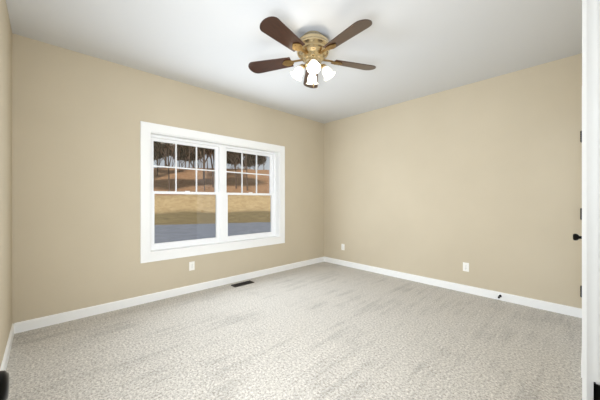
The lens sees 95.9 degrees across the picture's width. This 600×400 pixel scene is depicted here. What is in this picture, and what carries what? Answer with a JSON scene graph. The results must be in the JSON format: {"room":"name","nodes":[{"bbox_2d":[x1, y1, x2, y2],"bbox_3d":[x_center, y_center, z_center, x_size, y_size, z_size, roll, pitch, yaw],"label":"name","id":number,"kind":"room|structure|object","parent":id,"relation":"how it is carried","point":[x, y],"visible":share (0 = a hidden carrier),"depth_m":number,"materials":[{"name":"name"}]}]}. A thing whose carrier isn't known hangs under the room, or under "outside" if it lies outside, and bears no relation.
{"room":"empty bedroom","nodes":[
{"label":"empty bedroom","id":0,"kind":"room"},
{"bbox_2d":[0,0,11,366],"bbox_3d":[-0.904,-0.150,0.510,0.180,2.740,5.204,0,0,-43],"label":"wall","id":1,"kind":"structure","parent":0,"point":[5,26],"depth_m":2.00,"materials":[{"name":"beige paint"}]},
{"bbox_2d":[0,323,13,370],"bbox_3d":[-1.382,1.173,1.159,0.014,0.095,3.604,0,0,-43],"label":"baseboard","id":2,"kind":"structure","parent":1,"relation":"attached to","point":[3,367],"depth_m":2.07,"materials":[{"name":"white"}]},
{"bbox_2d":[582,0,599,399],"bbox_3d":[0.218,0.162,0.119,0.913,2.115,0.137,0,0,-43],"label":"door frame","id":3,"kind":"structure","parent":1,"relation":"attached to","point":[590,8],"depth_m":0.43,"materials":[{"name":"white paint"}]},
{"bbox_2d":[12,33,323,323],"bbox_3d":[-1.133,-0.150,3.993,4.624,2.740,0.180,0,0,-43],"label":"wall","id":4,"kind":"structure","parent":0,"point":[76,116],"depth_m":2.91,"materials":[{"name":"beige paint"}]},
{"bbox_2d":[14,257,323,333],"bbox_3d":[-1.066,1.173,3.922,4.236,0.095,0.014,0,0,-43],"label":"baseboard","id":5,"kind":"structure","parent":4,"relation":"attached to","point":[27,325],"depth_m":3.17,"materials":[{"name":"white wood"}]},
{"bbox_2d":[189,261,194,270],"bbox_3d":[-1.431,0.874,3.583,0.070,0.115,0.009,0,0,-43],"label":"outlet","id":6,"kind":"object","parent":4,"relation":"attached to","point":[191,264],"visible":1,"depth_m":3.58,"materials":[{"name":"white plastic"}]},
{"bbox_2d":[140,121,284,262],"bbox_3d":[-1.123,-0.091,3.974,2.194,1.662,0.194,0,0,-43],"label":"window","id":7,"kind":"structure","parent":4,"relation":"in","point":[146,128],"depth_m":3.57,"materials":[{"name":"white wood"}]},
{"bbox_2d":[151,134,274,249],"bbox_3d":[-1.174,-0.095,4.028,1.970,1.430,0.093,0,0,-43],"label":"sash","id":8,"kind":"object","parent":7,"relation":"attached to","point":[220,151],"depth_m":3.98,"materials":[{"name":"white plastic"}]},
{"bbox_2d":[6,262,581,399],"bbox_3d":[0.652,1.280,2.099,4.624,0.120,5.384,0,0,-43],"label":"floor","id":9,"kind":"structure","parent":0,"point":[322,330],"depth_m":2.25,"materials":[{"name":"beige carpet"}]},
{"bbox_2d":[231,280,253,286],"bbox_3d":[-0.832,1.216,3.926,0.320,0.008,0.120,0,0,-43],"label":"floor vent","id":10,"kind":"object","parent":9,"relation":"in","point":[249,281],"visible":1,"depth_m":3.93,"materials":[{"name":"brown metal"}]},
{"bbox_2d":[6,0,581,123],"bbox_3d":[0.652,-1.580,2.099,4.624,0.120,5.384,0,0,-43],"label":"ceiling","id":11,"kind":"structure","parent":0,"point":[417,48],"depth_m":2.58,"materials":[{"name":"grey paint"}]},
{"bbox_2d":[248,16,375,87],"bbox_3d":[0.126,-1.275,2.476,1.256,0.490,1.246,0,0,-43],"label":"ceiling fan","id":12,"kind":"object","parent":11,"relation":"hanging from","point":[312,48],"visible":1,"depth_m":2.40,"materials":[{"name":"brown wood"}]},
{"bbox_2d":[0,370,599,399],"bbox_3d":[-0.091,0.197,0.412,0.819,2.022,0.814,0,0,-43],"label":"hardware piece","id":13,"kind":"structure","parent":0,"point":[4,376],"depth_m":0.46,"materials":[{"name":"black metal"}]},
{"bbox_2d":[324,53,581,308],"bbox_3d":[2.330,-0.150,3.558,0.180,2.740,5.204,0,0,-43],"label":"wall","id":14,"kind":"structure","parent":0,"point":[486,175],"depth_m":3.52,"materials":[{"name":"beige paint"}]},
{"bbox_2d":[324,257,581,317],"bbox_3d":[1.703,1.173,4.083,0.014,0.095,3.579,0,0,-43],"label":"baseboard","id":15,"kind":"structure","parent":14,"relation":"attached to","point":[544,305],"depth_m":3.51,"materials":[{"name":"white wood"}]},
{"bbox_2d":[463,262,468,271],"bbox_3d":[2.189,0.885,3.570,0.009,0.115,0.070,0,0,-43],"label":"outlet","id":16,"kind":"object","parent":14,"relation":"attached to","point":[465,265],"visible":1,"depth_m":3.56,"materials":[{"name":"white plastic"}]},
{"bbox_2d":[573,131,581,296],"bbox_3d":[2.556,0.197,2.447,0.787,2.022,0.109,0,0,-43],"label":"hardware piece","id":17,"kind":"object","parent":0,"point":[576,237],"depth_m":2.70,"materials":[{"name":"black metal"}]},
{"label":"outside","id":18,"kind":"structure","parent":0,"visible":0},
{"bbox_2d":[154,168,270,242],"bbox_3d":[-11.094,-5.346,77.070,210.000,14.133,119.790,0,0,-43],"label":"ground","id":19,"kind":"structure","parent":18,"point":[177,217],"depth_m":27.99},
{"bbox_2d":[154,141,266,190],"bbox_3d":[13.225,-12.432,85.325,160.072,24.047,132.438,0,0,-43],"label":"trees","id":20,"kind":"object","parent":19,"relation":"on","point":[185,152],"visible":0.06,"depth_m":71.24,"materials":[{"name":"brown plant"}]}
]}

